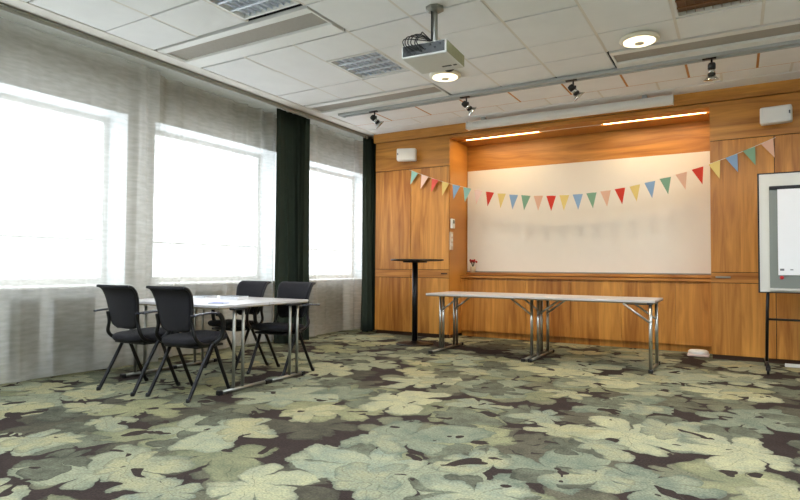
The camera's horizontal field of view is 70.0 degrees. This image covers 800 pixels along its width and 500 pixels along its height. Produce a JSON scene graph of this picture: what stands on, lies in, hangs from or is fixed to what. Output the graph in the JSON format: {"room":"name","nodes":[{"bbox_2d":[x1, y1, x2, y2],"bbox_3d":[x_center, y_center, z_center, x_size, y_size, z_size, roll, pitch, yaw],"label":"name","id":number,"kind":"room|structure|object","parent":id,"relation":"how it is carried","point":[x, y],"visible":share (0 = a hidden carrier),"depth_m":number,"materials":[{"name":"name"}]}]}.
{"room":"conference room","nodes":[
{"label":"conference room","id":0,"kind":"room"},
{"bbox_2d":[0,27,362,290],"bbox_3d":[-3.674,-0.495,5.141,0.420,3.300,12.100,-1,-2,30],"label":"wall","id":1,"kind":"structure","parent":0,"point":[26,62],"depth_m":6.18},
{"bbox_2d":[0,82,135,290],"bbox_3d":[-3.522,-0.555,5.263,0.540,1.830,2.080,-1,-2,30],"label":"window","id":2,"kind":"structure","parent":1,"relation":"in","point":[113,155],"depth_m":6.09,"materials":[{"name":"white paint"}]},
{"bbox_2d":[0,280,361,381],"bbox_3d":[-3.496,0.758,4.995,0.012,0.790,12.100,-1,-2,30],"label":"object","id":3,"kind":"structure","parent":1,"relation":"attached to","point":[105,347],"depth_m":5.84,"materials":[{"name":"white paint"}]},
{"bbox_2d":[0,0,376,145],"bbox_3d":[-3.156,-1.962,4.885,0.760,0.055,12.100,-1,-2,30],"label":"trim","id":4,"kind":"structure","parent":1,"relation":"attached to","point":[28,7],"depth_m":5.71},
{"bbox_2d":[148,121,275,285],"bbox_3d":[-2.345,-0.489,7.261,0.540,1.830,2.080,-1,-2,30],"label":"window","id":5,"kind":"structure","parent":1,"relation":"in","point":[263,246],"depth_m":8.07,"materials":[{"name":"white paint"}]},
{"bbox_2d":[309,161,362,281],"bbox_3d":[-1.163,-0.423,9.268,0.540,1.830,2.080,-1,-2,30],"label":"window","id":6,"kind":"structure","parent":1,"relation":"in","point":[355,179],"depth_m":10.16,"materials":[{"name":"white paint"}]},
{"bbox_2d":[0,327,799,499],"bbox_3d":[0.037,1.165,2.900,9.100,0.100,12.300,-1,-2,30],"label":"floor","id":7,"kind":"structure","parent":0,"point":[376,418],"depth_m":3.69,"materials":[{"name":"green carpet"}]},
{"bbox_2d":[8,297,41,381],"bbox_3d":[-3.367,0.795,5.127,0.090,0.725,0.230,-1,-2,30],"label":"panel","id":8,"kind":"object","parent":7,"relation":"on","point":[24,312],"visible":1,"depth_m":5.09,"materials":[{"name":"grey fabric"}]},
{"bbox_2d":[9,297,41,301],"bbox_3d":[-3.365,0.445,5.137,0.090,0.025,0.230,-1,-2,30],"label":"grille","id":9,"kind":"object","parent":8,"relation":"attached to","point":[35,299],"depth_m":5.10,"materials":[{"name":"grey metal"}]},
{"bbox_2d":[53,295,96,374],"bbox_3d":[-3.139,0.808,5.515,0.090,0.725,0.370,-1,-2,30],"label":"panel","id":10,"kind":"object","parent":7,"relation":"on","point":[74,316],"visible":1,"depth_m":5.47,"materials":[{"name":"grey metal"}]},
{"bbox_2d":[54,295,96,299],"bbox_3d":[-3.137,0.458,5.525,0.090,0.025,0.370,-1,-2,30],"label":"grille","id":11,"kind":"object","parent":10,"relation":"attached to","point":[86,297],"depth_m":5.50,"materials":[{"name":"grey metal"}]},
{"bbox_2d":[93,284,179,396],"bbox_3d":[-2.184,0.725,4.791,0.565,0.877,0.553,-1,-2,28],"label":"chair","id":12,"kind":"object","parent":7,"relation":"on","point":[122,300],"visible":0.84,"depth_m":4.64,"materials":[{"name":"black fabric"}]},
{"bbox_2d":[143,286,231,402],"bbox_3d":[-1.685,0.722,4.584,0.578,0.877,0.553,0,-2,26],"label":"chair","id":13,"kind":"object","parent":7,"relation":"on","point":[175,305],"visible":0.98,"depth_m":4.44,"materials":[{"name":"black metal"}]},
{"bbox_2d":[120,298,268,395],"bbox_3d":[-1.868,0.815,5.143,1.408,0.705,0.620,-1,-2,30],"label":"folding table","id":14,"kind":"object","parent":7,"relation":"on","point":[198,303],"visible":0.76,"depth_m":4.77,"materials":[{"name":"laminate"}]},
{"bbox_2d":[208,302,229,303],"bbox_3d":[-1.541,0.453,4.864,0.150,0.008,0.100,0,-2,13],"label":"notepad","id":15,"kind":"object","parent":14,"relation":"on","point":[211,302],"visible":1,"depth_m":4.85,"materials":[{"name":"paper"}]},
{"bbox_2d":[194,290,223,352],"bbox_3d":[-2.312,0.854,6.919,0.090,0.725,0.390,-1,-2,30],"label":"panel","id":16,"kind":"object","parent":7,"relation":"on","point":[208,292],"visible":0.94,"depth_m":6.85,"materials":[{"name":"grey metal"}]},
{"bbox_2d":[194,290,223,292],"bbox_3d":[-2.310,0.504,6.929,0.090,0.025,0.390,-1,-2,30],"label":"grille","id":17,"kind":"object","parent":16,"relation":"attached to","point":[208,291],"depth_m":6.92,"materials":[{"name":"grey metal"}]},
{"bbox_2d":[204,281,270,370],"bbox_3d":[-1.662,0.759,5.856,0.565,0.877,0.553,-1,-2,30],"label":"chair","id":18,"kind":"object","parent":7,"relation":"on","point":[244,288],"visible":0.47,"depth_m":5.89,"materials":[{"name":"black metal"}]},
{"bbox_2d":[172,295,307,382],"bbox_3d":[-1.586,0.831,5.621,1.408,0.705,0.600,-1,-2,30],"label":"folding table","id":19,"kind":"object","parent":7,"relation":"on","point":[272,301],"visible":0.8,"depth_m":5.34,"materials":[{"name":"laminate"}]},
{"bbox_2d":[193,295,216,297],"bbox_3d":[-1.964,0.470,5.763,0.200,0.020,0.140,-1,-2,36],"label":"notepad","id":20,"kind":"object","parent":19,"relation":"on","point":[194,296],"visible":1,"depth_m":5.73,"materials":[{"name":"paper"}]},
{"bbox_2d":[220,295,247,299],"bbox_3d":[-1.618,0.462,5.582,0.220,0.030,0.160,0,-2,25],"label":"notepad","id":21,"kind":"object","parent":19,"relation":"on","point":[236,297],"visible":1,"depth_m":5.53,"materials":[{"name":"paper"}]},
{"bbox_2d":[246,282,319,375],"bbox_3d":[-1.146,0.753,5.552,0.578,0.877,0.553,-1,-2,28],"label":"chair","id":22,"kind":"object","parent":7,"relation":"on","point":[289,290],"visible":0.87,"depth_m":5.59,"materials":[{"name":"black metal"}]},
{"bbox_2d":[274,108,309,342],"bbox_3d":[-1.438,-0.304,7.645,0.250,3.054,0.655,-1,-2,30],"label":"curtain","id":23,"kind":"object","parent":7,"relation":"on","point":[293,130],"visible":0.67,"depth_m":7.59,"materials":[{"name":"fabric"}]},
{"bbox_2d":[309,286,327,334],"bbox_3d":[-1.252,0.914,8.719,0.090,0.725,0.370,-1,-2,30],"label":"panel","id":24,"kind":"object","parent":7,"relation":"on","point":[318,295],"visible":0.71,"depth_m":8.67,"materials":[{"name":"grey metal"}]},
{"bbox_2d":[327,285,343,331],"bbox_3d":[-1.028,0.926,9.098,0.090,0.725,0.330,-1,-2,30],"label":"panel","id":25,"kind":"object","parent":7,"relation":"on","point":[335,292],"visible":0.96,"depth_m":9.04,"materials":[{"name":"grey metal"}]},
{"bbox_2d":[328,285,343,286],"bbox_3d":[-1.026,0.576,9.108,0.090,0.025,0.330,-1,-2,30],"label":"grille","id":26,"kind":"object","parent":25,"relation":"attached to","point":[330,285],"depth_m":9.06,"materials":[{"name":"grey metal"}]},
{"bbox_2d":[391,259,442,346],"bbox_3d":[0.225,0.689,7.624,0.710,1.130,0.710,-1,-2,30],"label":"bar table","id":27,"kind":"object","parent":7,"relation":"on","point":[414,342],"visible":1,"depth_m":7.60,"materials":[{"name":"black plastic"}]},
{"bbox_2d":[375,135,467,337],"bbox_3d":[0.335,-0.255,8.847,1.295,3.090,0.655,-1,-2,30],"label":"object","id":28,"kind":"object","parent":7,"relation":"on","point":[413,221],"depth_m":8.56,"materials":[{"name":"brown wood"}]},
{"bbox_2d":[397,148,416,161],"bbox_3d":[0.106,-1.411,8.529,0.290,0.180,0.206,0,-2,10],"label":"wall speaker","id":29,"kind":"object","parent":28,"relation":"attached to","point":[403,154],"visible":1,"depth_m":8.43,"materials":[{"name":"white plastic"}]},
{"bbox_2d":[399,149,412,158],"bbox_3d":[0.088,-1.414,8.431,0.220,0.150,0.007,0,-2,10],"label":"grille","id":30,"kind":"object","parent":29,"relation":"attached to","point":[403,153],"depth_m":8.43,"materials":[{"name":"white paint"}]},
{"bbox_2d":[450,219,454,228],"bbox_3d":[0.767,-0.383,8.309,0.038,0.140,0.090,-1,-2,30],"label":"wall thermostat","id":31,"kind":"object","parent":28,"relation":"attached to","point":[452,221],"visible":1,"depth_m":8.28,"materials":[{"name":"white plastic"}]},
{"bbox_2d":[410,137,775,209],"bbox_3d":[2.120,-0.867,7.391,4.592,0.717,0.022,-1,-2,30],"label":"bunting","id":32,"kind":"object","parent":28,"relation":"hanging from","point":[769,145],"visible":1,"depth_m":7.11,"materials":[{"name":"fabric"}]},
{"bbox_2d":[426,291,545,361],"bbox_3d":[1.061,0.883,6.916,1.255,0.712,0.960,-1,-2,30],"label":"folding table","id":33,"kind":"object","parent":7,"relation":"on","point":[523,296],"visible":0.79,"depth_m":6.84,"materials":[{"name":"laminate"}]},
{"bbox_2d":[460,272,711,353],"bbox_3d":[2.396,0.799,7.830,3.320,0.950,0.265,-1,-2,30],"label":"wall panel","id":34,"kind":"object","parent":7,"relation":"on","point":[684,312],"visible":0.8,"depth_m":7.58,"materials":[{"name":"brown wood"}]},
{"bbox_2d":[469,259,476,271],"bbox_3d":[1.095,0.237,8.592,0.115,0.201,0.100,2,-2,-37],"label":"flower pot","id":35,"kind":"object","parent":34,"relation":"on","point":[472,269],"visible":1,"depth_m":8.57,"materials":[{"name":"white ceramic"}]},
{"bbox_2d":[527,294,662,373],"bbox_3d":[2.166,0.872,6.288,1.283,0.712,0.921,-1,-2,30],"label":"folding table","id":36,"kind":"object","parent":7,"relation":"on","point":[636,301],"visible":1,"depth_m":6.03,"materials":[{"name":"laminate"}]},
{"bbox_2d":[687,349,709,356],"bbox_3d":[3.535,1.216,6.771,0.230,0.070,0.180,-1,-2,30],"label":"box","id":37,"kind":"object","parent":7,"relation":"on","point":[692,352],"visible":1,"depth_m":6.71,"materials":[{"name":"white plastic"}]},
{"bbox_2d":[709,92,799,363],"bbox_3d":[5.091,-0.305,6.046,3.155,3.090,0.657,-1,-2,30],"label":"wall panel","id":38,"kind":"object","parent":7,"relation":"on","point":[738,311],"visible":0.77,"depth_m":6.40,"materials":[{"name":"brown wood"}]},
{"bbox_2d":[760,104,792,125],"bbox_3d":[4.077,-1.453,6.194,0.290,0.180,0.206,-1,-2,37],"label":"wall speaker","id":39,"kind":"object","parent":38,"relation":"attached to","point":[780,114],"visible":1,"depth_m":6.12,"materials":[{"name":"white plastic"}]},
{"bbox_2d":[763,105,787,121],"bbox_3d":[4.017,-1.456,6.115,0.220,0.150,0.007,-1,-2,37],"label":"grille","id":40,"kind":"object","parent":39,"relation":"attached to","point":[779,113],"depth_m":6.11,"materials":[{"name":"white paint"}]},
{"bbox_2d":[757,171,799,374],"bbox_3d":[4.016,0.217,5.674,0.780,2.010,0.627,-1,-2,30],"label":"flip chart","id":41,"kind":"object","parent":7,"relation":"on","point":[769,281],"visible":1,"depth_m":5.80,"materials":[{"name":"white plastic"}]},
{"bbox_2d":[770,289,799,290],"bbox_3d":[4.028,0.397,5.613,0.660,0.017,0.038,-1,-2,30],"label":"tray","id":42,"kind":"object","parent":41,"relation":"on","point":[770,289],"depth_m":5.70,"materials":[{"name":"white metal"}]},
{"bbox_2d":[777,188,799,274],"bbox_3d":[4.066,-0.182,5.608,0.600,0.865,0.014,-1,-2,30],"label":"paper pad","id":43,"kind":"object","parent":41,"relation":"hanging from","point":[788,200],"visible":1,"depth_m":5.71,"materials":[{"name":"white paper"}]},
{"bbox_2d":[785,363,799,367],"bbox_3d":[4.412,1.212,5.837,0.800,0.035,0.040,-1,-2,30],"label":"bar","id":44,"kind":"object","parent":7,"relation":"on","point":[786,364],"visible":1,"depth_m":5.99,"materials":[{"name":"white plastic"}]},
{"bbox_2d":[22,0,799,133],"bbox_3d":[0.246,-2.002,2.228,7.800,0.024,10.967,-1,-2,30],"label":"ceiling","id":45,"kind":"structure","parent":0,"point":[557,32],"depth_m":5.30,"materials":[{"name":"tile"}]},
{"bbox_2d":[0,2,373,144],"bbox_3d":[-3.343,-1.933,4.617,0.470,0.068,11.350,-1,-2,30],"label":"rail","id":46,"kind":"object","parent":45,"relation":"attached to","point":[13,18],"visible":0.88,"depth_m":5.84,"materials":[{"name":"grey metal"}]},
{"bbox_2d":[360,136,376,331],"bbox_3d":[-0.487,-0.256,9.086,0.263,3.054,0.448,-1,-2,30],"label":"curtain","id":47,"kind":"object","parent":46,"relation":"hanging from","point":[369,148],"visible":0.77,"depth_m":8.98,"materials":[{"name":"fabric"}]},
{"bbox_2d":[157,5,343,67],"bbox_3d":[-1.412,-1.926,5.250,1.851,0.042,0.510,-1,-2,30],"label":"ceiling vent","id":48,"kind":"object","parent":45,"relation":"in","point":[300,24],"visible":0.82,"depth_m":5.17,"materials":[{"name":"white metal"}]},
{"bbox_2d":[206,0,299,19],"bbox_3d":[-1.201,-1.961,4.377,0.599,0.044,0.614,-1,-2,30],"label":"ceiling light","id":49,"kind":"object","parent":45,"relation":"attached to","point":[243,9],"visible":0.98,"depth_m":4.58,"materials":[{"name":"white paint"}]},
{"bbox_2d":[217,0,290,14],"bbox_3d":[-1.200,-1.978,4.378,0.599,0.010,0.614,-1,-2,30],"label":"grille","id":50,"kind":"object","parent":49,"relation":"on","point":[235,4],"depth_m":4.58,"materials":[{"name":"white metal"}]},
{"bbox_2d":[305,83,451,115],"bbox_3d":[-0.301,-1.864,7.136,1.851,0.042,0.510,-1,-2,30],"label":"ceiling vent","id":51,"kind":"object","parent":45,"relation":"in","point":[431,90],"visible":0.79,"depth_m":7.05,"materials":[{"name":"white metal"}]},
{"bbox_2d":[402,4,463,73],"bbox_3d":[0.258,-1.704,4.550,0.407,0.445,0.516,-1,-2,30],"label":"projector","id":52,"kind":"object","parent":45,"relation":"hanging from","point":[435,55],"visible":1,"depth_m":4.48,"materials":[{"name":"plastic"}]},
{"bbox_2d":[447,40,463,65],"bbox_3d":[0.438,-1.540,4.480,0.006,0.089,0.380,0,-2,26],"label":"grille","id":53,"kind":"object","parent":52,"relation":"attached to","point":[454,55],"depth_m":4.47,"materials":[{"name":"beige plastic"}]},
{"bbox_2d":[429,70,460,81],"bbox_3d":[0.481,-1.847,6.094,0.336,0.065,0.336,-1,-2,30],"label":"ceiling lamp","id":54,"kind":"object","parent":45,"relation":"attached to","point":[442,76],"visible":0.93,"depth_m":6.04,"materials":[{"name":"white plastic"}]},
{"bbox_2d":[433,73,457,81],"bbox_3d":[0.481,-1.835,6.093,0.270,0.018,0.270,-1,-2,30],"label":"diffuser","id":55,"kind":"object","parent":54,"relation":"attached to","point":[442,77],"depth_m":6.05,"materials":[{"name":"white plastic"}]},
{"bbox_2d":[111,0,794,125],"bbox_3d":[0.167,-2.009,2.094,7.800,0.019,10.662,-1,-2,30],"label":"trim","id":56,"kind":"structure","parent":45,"relation":"attached to","point":[390,1],"depth_m":5.33,"materials":[{"name":"grey metal"}]},
{"bbox_2d":[327,50,408,78],"bbox_3d":[-0.320,-1.912,5.872,0.599,0.044,0.604,-1,-2,30],"label":"ceiling light","id":57,"kind":"object","parent":56,"relation":"attached to","point":[373,63],"visible":0.82,"depth_m":5.89,"materials":[{"name":"white paint"}]},
{"bbox_2d":[335,52,400,74],"bbox_3d":[-0.320,-1.929,5.872,0.599,0.010,0.604,-1,-2,30],"label":"grille","id":58,"kind":"object","parent":57,"relation":"on","point":[375,63],"depth_m":5.89,"materials":[{"name":"white metal"}]},
{"bbox_2d":[672,0,761,17],"bbox_3d":[2.373,-1.940,4.286,0.599,0.044,0.604,-1,-2,30],"label":"ceiling light","id":59,"kind":"object","parent":56,"relation":"attached to","point":[682,8],"visible":1,"depth_m":4.51,"materials":[{"name":"white paint"}]},
{"bbox_2d":[676,0,737,11],"bbox_3d":[2.373,-1.957,4.287,0.599,0.010,0.604,-1,-2,30],"label":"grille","id":60,"kind":"object","parent":59,"relation":"on","point":[723,3],"depth_m":4.51,"materials":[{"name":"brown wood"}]},
{"bbox_2d":[338,39,799,117],"bbox_3d":[2.431,-1.855,5.828,7.490,0.048,0.140,-1,-2,30],"label":"track","id":61,"kind":"object","parent":45,"relation":"attached to","point":[794,43],"visible":1,"depth_m":6.04,"materials":[{"name":"grey metal"}]},
{"bbox_2d":[369,110,383,128],"bbox_3d":[-0.306,-1.698,7.451,0.194,0.232,0.142,1,-2,-11],"label":"spotlight","id":62,"kind":"object","parent":61,"relation":"attached to","point":[373,118],"visible":1,"depth_m":7.43,"materials":[{"name":"black metal"}]},
{"bbox_2d":[460,96,476,115],"bbox_3d":[0.816,-1.711,6.796,0.193,0.229,0.143,1,-2,-15],"label":"spotlight","id":63,"kind":"object","parent":61,"relation":"attached to","point":[465,104],"visible":1,"depth_m":6.77,"materials":[{"name":"black metal"}]},
{"bbox_2d":[565,79,584,100],"bbox_3d":[1.895,-1.720,6.170,0.196,0.234,0.142,-1,-2,30],"label":"spotlight","id":64,"kind":"object","parent":61,"relation":"attached to","point":[571,88],"visible":1,"depth_m":6.13,"materials":[{"name":"black metal"}]},
{"bbox_2d":[702,57,718,80],"bbox_3d":[2.997,-1.737,5.508,0.148,0.223,0.141,-1,-2,30],"label":"spotlight","id":65,"kind":"object","parent":61,"relation":"attached to","point":[711,76],"visible":1,"depth_m":5.47,"materials":[{"name":"black metal"}]},
{"bbox_2d":[466,93,673,130],"bbox_3d":[2.057,-1.758,7.299,2.600,0.158,0.120,-1,-2,30],"label":"case","id":66,"kind":"object","parent":45,"relation":"attached to","point":[645,102],"visible":1,"depth_m":7.17,"materials":[{"name":"white paint"}]},
{"bbox_2d":[374,78,799,143],"bbox_3d":[2.998,-1.769,6.966,7.870,0.138,0.070,-1,-2,30],"label":"trim","id":67,"kind":"structure","parent":45,"relation":"attached to","point":[793,85],"depth_m":6.73,"materials":[{"name":"brown wood"}]},
{"bbox_2d":[619,30,659,47],"bbox_3d":[2.134,-1.866,5.098,0.336,0.065,0.336,-1,-2,30],"label":"ceiling lamp","id":68,"kind":"object","parent":45,"relation":"attached to","point":[636,39],"visible":1,"depth_m":5.03,"materials":[{"name":"white plastic"}]},
{"bbox_2d":[623,35,655,47],"bbox_3d":[2.134,-1.853,5.097,0.270,0.018,0.270,-1,-2,30],"label":"diffuser","id":69,"kind":"object","parent":68,"relation":"attached to","point":[630,41],"depth_m":5.06,"materials":[{"name":"white plastic"}]},
{"bbox_2d":[609,18,799,68],"bbox_3d":[2.930,-1.898,5.233,1.851,0.042,0.510,-1,-2,30],"label":"ceiling vent","id":70,"kind":"object","parent":45,"relation":"in","point":[788,30],"visible":0.97,"depth_m":5.24,"materials":[{"name":"white metal"}]},
{"bbox_2d":[248,4,616,86],"bbox_3d":[0.060,-2.233,2.999,9.100,0.100,12.300,-1,-2,30],"label":"ceiling","id":71,"kind":"structure","parent":0,"point":[298,5],"depth_m":5.17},
{"bbox_2d":[458,120,710,333],"bbox_3d":[3.517,-0.372,7.705,7.950,3.300,0.580,-1,-2,30],"label":"wall","id":72,"kind":"structure","parent":0,"point":[691,137],"depth_m":7.89,"materials":[{"name":"brown wood"}]},
{"bbox_2d":[449,103,709,146],"bbox_3d":[2.324,-1.642,7.751,3.320,0.035,0.625,-1,-2,30],"label":"trim","id":73,"kind":"structure","parent":72,"relation":"attached to","point":[466,141],"depth_m":7.62,"materials":[{"name":"brown wood"}]},
{"bbox_2d":[470,112,705,139],"bbox_3d":[2.316,-1.641,7.630,3.120,0.015,0.060,-1,-2,30],"label":"strip light","id":74,"kind":"object","parent":72,"relation":"attached to","point":[703,112],"visible":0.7,"depth_m":7.51,"materials":[{"name":"white paint"}]},
{"bbox_2d":[467,151,710,274],"bbox_3d":[2.462,-0.450,7.955,3.300,1.545,0.045,-1,-2,30],"label":"whiteboard","id":75,"kind":"object","parent":72,"relation":"attached to","point":[664,232],"visible":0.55,"depth_m":7.82,"materials":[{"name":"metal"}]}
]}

